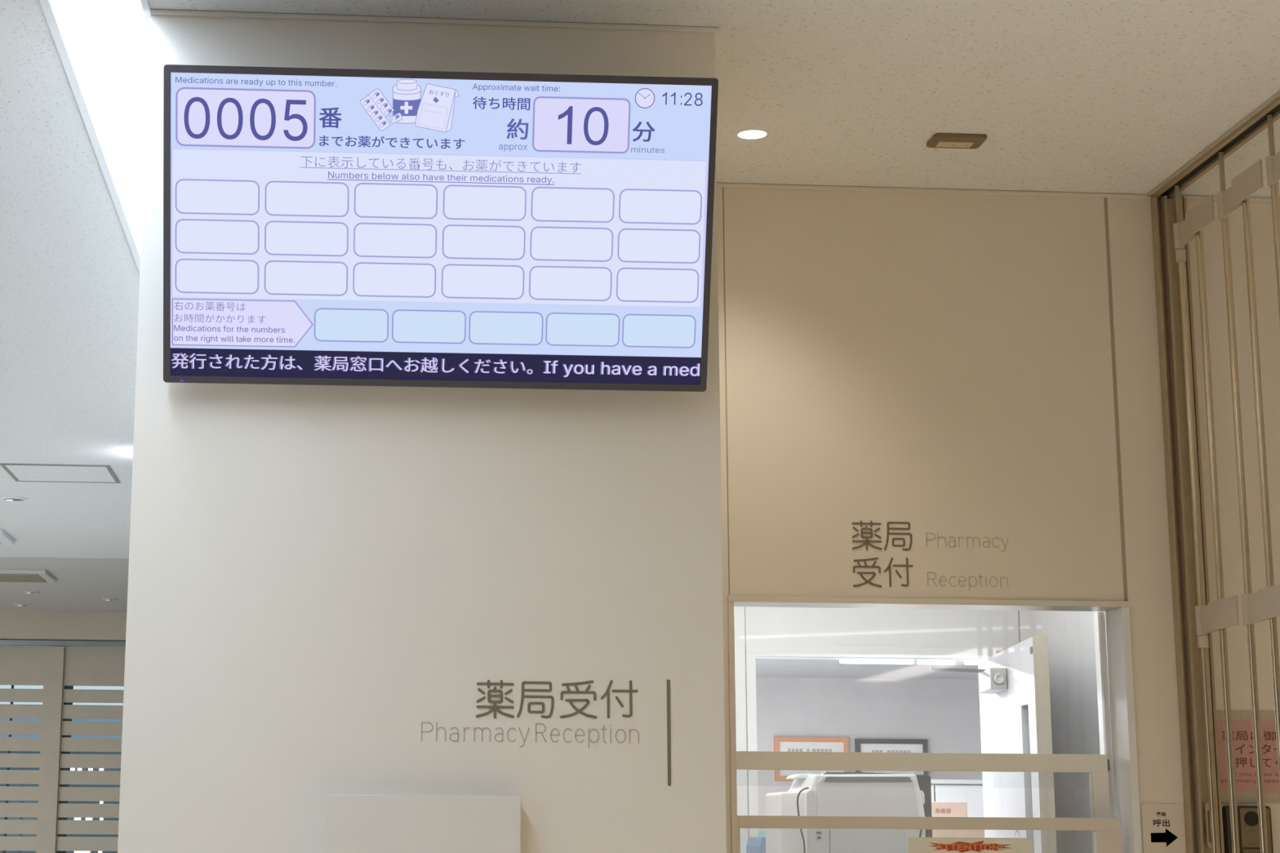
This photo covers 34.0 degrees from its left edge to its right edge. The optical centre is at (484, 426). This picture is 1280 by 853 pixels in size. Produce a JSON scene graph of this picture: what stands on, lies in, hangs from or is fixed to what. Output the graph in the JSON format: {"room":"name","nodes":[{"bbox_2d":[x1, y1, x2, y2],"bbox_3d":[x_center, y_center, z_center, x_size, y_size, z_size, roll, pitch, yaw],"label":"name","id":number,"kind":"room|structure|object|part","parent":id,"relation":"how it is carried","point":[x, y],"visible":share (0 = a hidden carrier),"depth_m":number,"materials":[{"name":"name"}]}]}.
{"room":"pharmacy","nodes":[
{"label":"pharmacy","id":0,"kind":"room"},
{"bbox_2d":[0,611,126,641],"bbox_3d":[-0.332,1.950,19.883,14.000,0.300,0.650,1,-11,-4],"label":"wall","id":1,"kind":"structure","parent":0,"point":[14,625],"depth_m":19.33,"materials":[{"name":"paint"}]},
{"bbox_2d":[0,556,128,613],"bbox_3d":[-0.111,1.218,16.702,14.000,0.050,5.910,1,-11,-4],"label":"ceiling","id":2,"kind":"structure","parent":0,"point":[82,584],"depth_m":17.26,"materials":[{"name":"white paint"}]},
{"bbox_2d":[13,603,31,606],"bbox_3d":[-4.141,1.601,18.692,0.163,0.010,0.163,1,-11,-4],"label":"recessed light","id":3,"kind":"object","parent":2,"relation":"in","point":[17,604],"visible":1,"depth_m":18.67,"materials":[{"name":"white metal"}]},
{"bbox_2d":[0,568,57,582],"bbox_3d":[-3.909,1.176,16.374,1.000,0.040,0.666,1,-11,-4],"label":"air conditioner","id":4,"kind":"object","parent":2,"relation":"attached to","point":[9,575],"visible":1,"depth_m":16.25,"materials":[{"name":"white plastic"}]},
{"bbox_2d":[0,573,46,582],"bbox_3d":[-3.904,1.189,16.372,0.850,0.005,0.506,1,-11,-4],"label":"grille","id":5,"kind":"object","parent":4,"relation":"attached to","point":[32,578],"depth_m":16.36,"materials":[{"name":"white metal"}]},
{"bbox_2d":[22,591,39,594],"bbox_3d":[-3.839,1.408,17.663,0.143,0.010,0.143,1,-11,-4],"label":"recessed light","id":6,"kind":"object","parent":2,"relation":"in","point":[24,592],"visible":1,"depth_m":17.62,"materials":[{"name":"white metal"}]},
{"bbox_2d":[102,598,118,600],"bbox_3d":[-3.264,1.511,18.183,0.143,0.010,0.143,1,-11,-4],"label":"recessed light","id":7,"kind":"object","parent":2,"relation":"in","point":[104,599],"visible":1,"depth_m":18.16,"materials":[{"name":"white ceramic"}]},
{"bbox_2d":[8,556,128,559],"bbox_3d":[0.087,0.802,13.790,14.000,0.219,0.020,1,-11,-4],"label":"wall","id":8,"kind":"structure","parent":0,"point":[8,557],"depth_m":13.59,"materials":[{"name":"paint"}]},
{"bbox_2d":[117,14,726,852],"bbox_3d":[-0.121,0.756,4.194,1.203,3.283,0.120,1,-11,-4],"label":"wall","id":9,"kind":"structure","parent":0,"point":[318,575],"depth_m":4.22,"materials":[{"name":"paint"}]},
{"bbox_2d":[322,795,520,852],"bbox_3d":[-0.125,1.003,4.057,0.387,0.560,0.054,1,-11,-4],"label":"wall box","id":10,"kind":"object","parent":9,"relation":"attached to","point":[353,824],"visible":1,"depth_m":4.07,"materials":[{"name":"paint"}]},
{"bbox_2d":[149,8,719,32],"bbox_3d":[-0.101,-0.863,4.437,1.213,0.010,0.010,1,-11,-4],"label":"trim","id":11,"kind":"structure","parent":9,"relation":"attached to","point":[153,11],"depth_m":4.43,"materials":[{"name":"paint"}]},
{"bbox_2d":[163,64,718,391],"bbox_3d":[-0.092,-0.388,4.215,1.101,0.602,0.276,1,-11,-3],"label":"television","id":12,"kind":"object","parent":9,"relation":"attached to","point":[352,227],"visible":1,"depth_m":4.18,"materials":[{"name":"black plastic"}]},
{"bbox_2d":[360,88,402,130],"bbox_3d":[-0.205,-0.629,4.140,0.085,0.083,0.002,1,8,-3],"label":"picture","id":13,"kind":"object","parent":12,"relation":"attached to","point":[375,104],"depth_m":4.14},
{"bbox_2d":[392,79,421,123],"bbox_3d":[-0.154,-0.646,4.141,0.057,0.088,0.001,1,8,-3],"label":"picture","id":14,"kind":"object","parent":12,"relation":"attached to","point":[406,94],"depth_m":4.14},
{"bbox_2d":[415,83,459,132],"bbox_3d":[-0.094,-0.633,4.145,0.087,0.096,0.001,1,8,-3],"label":"picture","id":15,"kind":"object","parent":12,"relation":"attached to","point":[434,112],"depth_m":4.14},
{"bbox_2d":[421,680,671,786],"bbox_3d":[0.124,0.611,4.176,0.502,0.213,0.002,1,-11,-4],"label":"wall sign","id":16,"kind":"object","parent":9,"relation":"attached to","point":[495,708],"visible":1,"depth_m":4.18,"materials":[{"name":"grey plastic"}]},
{"bbox_2d":[0,0,1279,558],"bbox_3d":[1.088,-1.853,-0.772,14.000,0.001,29.650,1,-11,-4],"label":"ceiling","id":17,"kind":"structure","parent":0,"point":[1100,96],"depth_m":5.05,"materials":[{"name":"white paint"}]},
{"bbox_2d":[0,529,14,545],"bbox_3d":[-3.353,0.661,12.478,1.000,0.040,0.482,1,-11,-4],"label":"air conditioner","id":18,"kind":"object","parent":17,"relation":"attached to","point":[5,539],"visible":1,"depth_m":12.53,"materials":[{"name":"white plastic"}]},
{"bbox_2d":[0,496,27,502],"bbox_3d":[-2.503,0.388,11.091,0.139,0.010,0.139,1,-11,-4],"label":"recessed light","id":19,"kind":"object","parent":17,"relation":"in","point":[14,499],"visible":1,"depth_m":11.08,"materials":[{"name":"white metal"}]},
{"bbox_2d":[0,463,119,483],"bbox_3d":[-2.084,0.232,10.271,0.521,0.006,0.510,1,-11,-4],"label":"access panel","id":20,"kind":"object","parent":17,"relation":"attached to","point":[18,472],"visible":1,"depth_m":10.25,"materials":[{"name":"white metal"}]},
{"bbox_2d":[39,0,149,273],"bbox_3d":[-0.879,-0.795,5.294,0.225,0.174,8.200,1,-11,-4],"label":"ceiling light","id":21,"kind":"object","parent":17,"relation":"attached to","point":[106,42],"visible":0.39,"depth_m":5.18,"materials":[{"name":"white plastic"}]},
{"bbox_2d":[77,0,149,202],"bbox_3d":[-0.876,-0.881,5.310,0.190,0.001,8.200,1,-11,-4],"label":"diffuser","id":22,"kind":"object","parent":21,"relation":"attached to","point":[117,29],"depth_m":5.18,"materials":[{"name":"white plastic"}]},
{"bbox_2d":[736,128,768,139],"bbox_3d":[0.663,-0.761,5.171,0.080,0.077,0.080,1,-11,-4],"label":"recessed light","id":23,"kind":"object","parent":17,"relation":"in","point":[747,134],"visible":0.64,"depth_m":5.20,"materials":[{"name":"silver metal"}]},
{"bbox_2d":[926,133,986,148],"bbox_3d":[1.176,-0.709,5.192,0.133,0.014,0.089,1,-11,-4],"label":"recessed light","id":24,"kind":"object","parent":17,"relation":"in","point":[949,140],"visible":1,"depth_m":5.18,"materials":[{"name":"brown metal"}]},
{"bbox_2d":[755,656,978,679],"bbox_3d":[1.429,0.985,10.063,4.800,0.050,5.700,1,-11,-4],"label":"ceiling","id":25,"kind":"structure","parent":0,"point":[765,668],"depth_m":12.22,"materials":[{"name":"white paint"}]},
{"bbox_2d":[755,657,977,665],"bbox_3d":[2.112,1.280,11.431,1.435,0.043,0.100,1,-11,-4],"label":"lamp","id":26,"kind":"object","parent":25,"relation":"attached to","point":[843,660],"visible":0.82,"depth_m":11.43,"materials":[{"name":"white plastic"}]},
{"bbox_2d":[755,676,982,832],"bbox_3d":[1.225,2.777,12.667,4.800,2.500,0.100,1,-11,-4],"label":"wall","id":27,"kind":"structure","parent":0,"point":[944,713],"depth_m":12.89,"materials":[{"name":"white paint"}]},
{"bbox_2d":[773,737,848,781],"bbox_3d":[2.007,2.042,12.793,0.458,0.265,0.029,1,-11,-4],"label":"picture frame","id":28,"kind":"object","parent":27,"relation":"attached to","point":[780,744],"visible":0.33,"depth_m":12.80,"materials":[{"name":"orange wood"}]},
{"bbox_2d":[854,738,928,775],"bbox_3d":[2.505,2.049,12.826,0.448,0.245,0.029,1,-11,-4],"label":"picture frame","id":29,"kind":"object","parent":27,"relation":"attached to","point":[861,745],"visible":0.35,"depth_m":12.83,"materials":[{"name":"wood"}]},
{"bbox_2d":[733,606,1030,852],"bbox_3d":[0.533,1.568,6.931,2.655,2.720,0.124,1,-11,-4],"label":"wall partition","id":30,"kind":"structure","parent":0,"point":[811,632],"depth_m":7.09,"materials":[{"name":"white laminate"}]},
{"bbox_3d":[0.041,1.559,6.899,1.670,2.720,0.100,1,-11,-4],"label":"panel","id":31,"kind":"part","parent":30,"relation":"part of","materials":[{"name":"white laminate"}]},
{"bbox_3d":[1.302,1.839,6.933,0.860,2.198,0.124,1,-11,-4],"label":"door frame","id":32,"kind":"part","parent":30,"relation":"part of","materials":[{"name":"white laminate"}]},
{"bbox_3d":[1.355,0.507,7.189,0.945,0.528,0.100,1,-11,-4],"label":"panel","id":33,"kind":"part","parent":30,"relation":"part of","materials":[{"name":"white laminate"}]},
{"bbox_2d":[929,635,1057,852],"bbox_3d":[1.646,1.767,6.479,0.256,2.155,0.835,1,-11,-4],"label":"door","id":34,"kind":"structure","parent":30,"relation":"in","point":[1016,678],"depth_m":6.47,"materials":[{"name":"paint"}]},
{"bbox_3d":[1.571,0.814,6.978,0.221,0.029,0.072,-10,-15,43],"label":"closer arm","id":35,"kind":"part","parent":34,"relation":"part of","materials":[{"name":"grey plastic"}]},
{"bbox_3d":[1.685,0.763,6.443,0.040,0.195,0.120,0,-11,4],"label":"rail","id":36,"kind":"part","parent":34,"relation":"part of","materials":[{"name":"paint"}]},
{"bbox_3d":[1.840,1.593,7.017,0.034,2.720,0.100,1,-11,-4],"label":"panel","id":37,"kind":"part","parent":30,"relation":"part of","materials":[{"name":"white laminate"}]},
{"bbox_2d":[716,186,1279,852],"bbox_3d":[2.517,1.010,5.434,4.232,3.283,0.110,1,-11,-4],"label":"wall","id":38,"kind":"structure","parent":0,"point":[947,365],"depth_m":5.50,"materials":[{"name":"paint"}]},
{"bbox_3d":[0.516,0.962,5.253,0.215,3.283,0.006,1,-11,-4],"label":"panel","id":39,"kind":"part","parent":38,"relation":"part of","materials":[{"name":"paint"}]},
{"bbox_3d":[1.151,-0.096,5.497,1.037,1.105,0.006,1,-11,-4],"label":"panel","id":40,"kind":"part","parent":38,"relation":"part of","materials":[{"name":"paint"}]},
{"bbox_2d":[851,520,1008,591],"bbox_3d":[1.159,0.336,5.412,0.415,0.179,0.002,1,-11,-4],"label":"wall sign","id":41,"kind":"object","parent":38,"relation":"attached to","point":[867,542],"visible":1,"depth_m":5.41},
{"bbox_2d":[716,182,1151,199],"bbox_3d":[1.110,-0.635,5.590,1.383,0.011,0.008,1,-11,-4],"label":"trim","id":42,"kind":"structure","parent":38,"relation":"attached to","point":[718,184],"depth_m":5.59,"materials":[{"name":"paint"}]},
{"bbox_2d":[728,595,1142,852],"bbox_3d":[1.140,1.045,5.373,1.093,1.214,0.642,1,-11,-4],"label":"window","id":43,"kind":"structure","parent":38,"relation":"in","point":[1120,832],"depth_m":5.39,"materials":[{"name":"metal"}]},
{"bbox_3d":[1.133,0.872,5.417,0.988,0.046,0.022,1,-11,-4],"label":"sash","id":44,"kind":"part","parent":43,"relation":"part of","materials":[{"name":"paint"}]},
{"bbox_3d":[1.134,1.011,5.310,0.982,0.032,0.023,1,-11,-4],"label":"sash","id":45,"kind":"part","parent":43,"relation":"part of","materials":[{"name":"paint"}]},
{"bbox_3d":[1.130,0.698,5.477,1.004,0.494,0.004,1,-11,-4],"label":"glass","id":46,"kind":"part","parent":43,"relation":"part of","materials":[{"name":"clear glass"}]},
{"bbox_2d":[907,837,1032,852],"bbox_3d":[1.232,1.153,5.275,0.321,0.220,0.003,1,-11,-4],"label":"paper notice","id":47,"kind":"object","parent":43,"relation":"attached to","point":[915,845],"visible":1,"depth_m":5.29,"materials":[{"name":"paper"}]},
{"bbox_2d":[1141,803,1186,852],"bbox_3d":[1.733,1.036,5.317,0.111,0.145,0.003,1,-11,-4],"label":"direction sign","id":48,"kind":"object","parent":38,"relation":"attached to","point":[1163,828],"visible":1,"depth_m":5.32,"materials":[{"name":"beige paper"}]},
{"bbox_3d":[3.151,1.012,5.425,2.967,3.283,0.006,1,-11,-4],"label":"panel","id":49,"kind":"part","parent":38,"relation":"part of","materials":[{"name":"paint"}]},
{"bbox_2d":[1182,195,1279,202],"bbox_3d":[3.266,-0.593,5.731,2.760,0.011,0.008,1,-11,-4],"label":"trim","id":50,"kind":"structure","parent":38,"relation":"attached to","point":[1188,197],"depth_m":5.64,"materials":[{"name":"paint"}]},
{"bbox_2d":[1222,805,1273,852],"bbox_3d":[1.946,1.078,5.307,0.116,0.220,0.038,1,-11,-4],"label":"intercom","id":51,"kind":"object","parent":38,"relation":"attached to","point":[1247,815],"visible":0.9,"depth_m":5.30,"materials":[{"name":"grey"}]},
{"bbox_3d":[1.962,1.075,5.296,0.077,0.206,0.003,1,-11,-4],"label":"plate","id":52,"kind":"part","parent":51,"relation":"part of","materials":[{"name":"metal"}]},
{"bbox_2d":[1216,710,1279,803],"bbox_3d":[2.061,0.852,5.375,0.380,0.236,0.003,1,-11,-4],"label":"sign","id":53,"kind":"object","parent":38,"relation":"attached to","point":[1242,720],"visible":0.73,"depth_m":5.37,"materials":[{"name":"paper"}]},
{"bbox_2d":[1028,610,1115,852],"bbox_3d":[1.969,1.436,6.188,0.110,2.720,1.600,1,-11,-4],"label":"wall","id":54,"kind":"structure","parent":0,"point":[1074,717],"depth_m":6.71,"materials":[{"name":"white paint"}]},
{"bbox_3d":[0.818,2.106,2.207,14.000,0.100,37.000,1,-11,-4],"label":"floor","id":55,"kind":"structure","parent":0,"visible":0},
{"bbox_2d":[0,640,125,852],"bbox_3d":[-4.324,3.676,19.107,6.000,3.419,0.110,1,-11,-4],"label":"screen","id":56,"kind":"object","parent":55,"relation":"on","point":[50,664],"visible":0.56,"depth_m":19.26,"materials":[{"name":"metal"}]},
{"bbox_3d":[-4.013,3.622,19.139,0.173,3.192,0.110,1,-11,-4],"label":"post","id":57,"kind":"part","parent":56,"relation":"part of","materials":[{"name":"paint"}]},
{"bbox_3d":[-4.313,2.019,19.423,6.000,0.046,0.110,1,-11,-4],"label":"head rail","id":58,"kind":"part","parent":56,"relation":"part of","materials":[{"name":"metal"}]},
{"bbox_2d":[930,779,983,817],"bbox_3d":[2.273,2.743,10.674,0.641,1.836,0.468,1,-11,-4],"label":"tall cabinet","id":59,"kind":"object","parent":55,"relation":"on","point":[970,792],"visible":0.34,"depth_m":10.62,"materials":[{"name":"grey plastic"}]},
{"bbox_3d":[2.130,2.700,10.458,0.306,1.776,0.020,1,-11,-4],"label":"door","id":60,"kind":"part","parent":59,"relation":"part of","materials":[{"name":"white metal"}]},
{"bbox_2d":[1146,90,1279,852],"bbox_3d":[1.884,0.829,4.507,0.099,3.282,1.689,1,-11,-4],"label":"gate","id":61,"kind":"object","parent":55,"relation":"on","point":[1196,617],"visible":1,"depth_m":5.31,"materials":[{"name":"brown metal"}]},
{"bbox_3d":[1.841,-0.515,5.448,0.004,0.065,0.120,1,-11,-4],"label":"link plate","id":62,"kind":"part","parent":61,"relation":"part of","materials":[{"name":"beige plastic"}]},
{"bbox_3d":[1.834,0.990,5.318,0.087,3.270,0.031,1,-11,-4],"label":"jamb post","id":63,"kind":"part","parent":61,"relation":"part of","materials":[{"name":"brown metal"}]},
{"bbox_3d":[1.829,1.013,5.228,0.018,3.130,0.018,1,-11,-4],"label":"rod","id":64,"kind":"part","parent":61,"relation":"part of","materials":[{"name":"metal"}]},
{"bbox_3d":[1.829,-0.537,5.330,0.005,0.067,0.162,1,-11,-4],"label":"link plate","id":65,"kind":"part","parent":61,"relation":"part of","materials":[{"name":"beige plastic"}]},
{"bbox_3d":[1.838,1.012,5.287,0.017,0.115,0.005,1,-11,-4],"label":"lock plate","id":66,"kind":"part","parent":61,"relation":"part of","materials":[{"name":"brown metal"}]},
{"bbox_3d":[1.834,0.484,5.258,0.004,0.070,0.120,1,-11,-4],"label":"link plate","id":67,"kind":"part","parent":61,"relation":"part of","materials":[{"name":"beige plastic"}]},
{"bbox_3d":[1.831,0.987,5.089,0.018,3.130,0.018,1,-11,-4],"label":"rod","id":68,"kind":"part","parent":61,"relation":"part of","materials":[{"name":"metal"}]},
{"bbox_3d":[1.822,0.461,5.140,0.005,0.072,0.162,1,-11,-4],"label":"link plate","id":69,"kind":"part","parent":61,"relation":"part of","materials":[{"name":"beige plastic"}]},
{"bbox_3d":[1.860,-0.568,5.171,0.004,0.065,0.120,1,-11,-4],"label":"link plate","id":70,"kind":"part","parent":61,"relation":"part of","materials":[{"name":"beige plastic"}]},
{"bbox_3d":[1.849,0.961,4.951,0.018,3.130,0.018,1,-11,-4],"label":"rod","id":71,"kind":"part","parent":61,"relation":"part of","materials":[{"name":"metal"}]},
{"bbox_3d":[1.848,-0.590,5.053,0.005,0.067,0.162,1,-11,-4],"label":"link plate","id":72,"kind":"part","parent":61,"relation":"part of","materials":[{"name":"beige plastic"}]},
{"bbox_3d":[1.853,0.431,4.981,0.004,0.070,0.120,1,-11,-4],"label":"link plate","id":73,"kind":"part","parent":61,"relation":"part of","materials":[{"name":"beige plastic"}]},
{"bbox_3d":[1.850,0.934,4.812,0.018,3.130,0.018,1,-11,-4],"label":"rod","id":74,"kind":"part","parent":61,"relation":"part of","materials":[{"name":"metal"}]},
{"bbox_3d":[1.841,0.408,4.863,0.005,0.072,0.162,1,-11,-4],"label":"link plate","id":75,"kind":"part","parent":61,"relation":"part of","materials":[{"name":"beige plastic"}]},
{"bbox_3d":[1.868,0.908,4.674,0.018,3.130,0.018,1,-11,-4],"label":"rod","id":76,"kind":"part","parent":61,"relation":"part of","materials":[{"name":"metal"}]},
{"bbox_3d":[1.879,-0.620,4.894,0.004,0.065,0.120,1,-11,-4],"label":"link plate","id":77,"kind":"part","parent":61,"relation":"part of","materials":[{"name":"beige plastic"}]},
{"bbox_3d":[2.093,2.840,9.491,0.557,1.200,0.468,1,-11,-4],"label":"cabinet","id":78,"kind":"object","parent":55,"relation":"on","visible":0},
{"bbox_2d":[932,829,984,837],"bbox_3d":[2.151,2.045,9.604,0.346,0.403,0.301,1,-11,-4],"label":"cardboard box","id":79,"kind":"object","parent":78,"relation":"on","point":[935,833],"visible":0.02,"depth_m":9.49,"materials":[{"name":"cardboard"}]},
{"bbox_2d":[931,801,967,817],"bbox_3d":[2.087,1.793,9.648,0.213,0.108,0.301,1,-11,-4],"label":"cardboard box","id":80,"kind":"object","parent":79,"relation":"on","point":[939,809],"visible":0.38,"depth_m":9.51,"materials":[{"name":"cardboard"}]},
{"bbox_3d":[1.208,2.243,6.334,0.732,1.180,0.638,1,-11,-4],"label":"cabinet","id":81,"kind":"object","parent":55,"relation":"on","visible":0},
{"bbox_2d":[746,836,765,852],"bbox_3d":[0.869,1.499,6.620,0.029,0.382,0.221,1,-11,-4],"label":"file box","id":82,"kind":"object","parent":81,"relation":"on","point":[754,845],"visible":0.9,"depth_m":6.61,"materials":[{"name":"blue plastic"}]},
{"bbox_2d":[757,831,765,837],"bbox_3d":[0.904,1.490,6.624,0.029,0.401,0.221,1,-11,-4],"label":"file box","id":83,"kind":"object","parent":81,"relation":"on","point":[762,833],"visible":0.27,"depth_m":6.71,"materials":[{"name":"teal plastic"}]},
{"bbox_2d":[764,773,925,852],"bbox_3d":[1.103,1.357,6.392,0.449,0.576,0.313,1,-11,-4],"label":"machine","id":84,"kind":"object","parent":81,"relation":"on","point":[887,795],"visible":0.83,"depth_m":6.29,"materials":[{"name":"white plastic"}]},
{"bbox_3d":[0.981,1.087,6.472,0.068,0.015,0.120,1,-11,-4],"label":"lid","id":85,"kind":"part","parent":84,"relation":"part of","materials":[{"name":"white plastic"}]},
{"bbox_3d":[1.000,1.410,6.225,0.068,0.408,0.006,1,-11,-4],"label":"control panel","id":86,"kind":"part","parent":84,"relation":"part of","materials":[{"name":"grey plastic"}]},
{"bbox_3d":[1.151,1.412,6.235,0.233,0.410,0.005,1,-11,-4],"label":"panel","id":87,"kind":"part","parent":84,"relation":"part of","materials":[{"name":"grey plastic"}]},
{"bbox_3d":[1.155,1.132,6.289,0.306,0.150,0.005,1,-11,-4],"label":"panel","id":88,"kind":"part","parent":84,"relation":"part of","materials":[{"name":"grey plastic"}]},
{"bbox_3d":[1.328,1.132,6.355,0.013,0.042,0.060,1,-11,-4],"label":"knob","id":89,"kind":"part","parent":84,"relation":"part of","materials":[{"name":"white plastic"}]},
{"bbox_2d":[820,772,932,837],"bbox_3d":[1.252,1.407,6.675,0.358,0.589,0.160,1,-11,-4],"label":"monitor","id":90,"kind":"object","parent":81,"relation":"on","point":[924,781],"visible":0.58,"depth_m":6.69,"materials":[{"name":"grey plastic"}]},
{"label":"outside","id":91,"kind":"structure","parent":0,"visible":0},
{"bbox_2d":[0,751,121,852],"bbox_3d":[-16.146,13.420,61.632,16.770,7.681,8.200,1,-11,-4],"label":"building","id":92,"kind":"structure","parent":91,"point":[1,752],"depth_m":58.40,"materials":[{"name":"white"}]},
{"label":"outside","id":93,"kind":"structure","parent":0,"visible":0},
{"bbox_2d":[0,718,122,737],"bbox_3d":[-36.161,23.920,129.673,45.817,12.244,8.200,1,-11,-4],"label":"building","id":94,"kind":"structure","parent":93,"point":[1,719],"depth_m":127.34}
]}

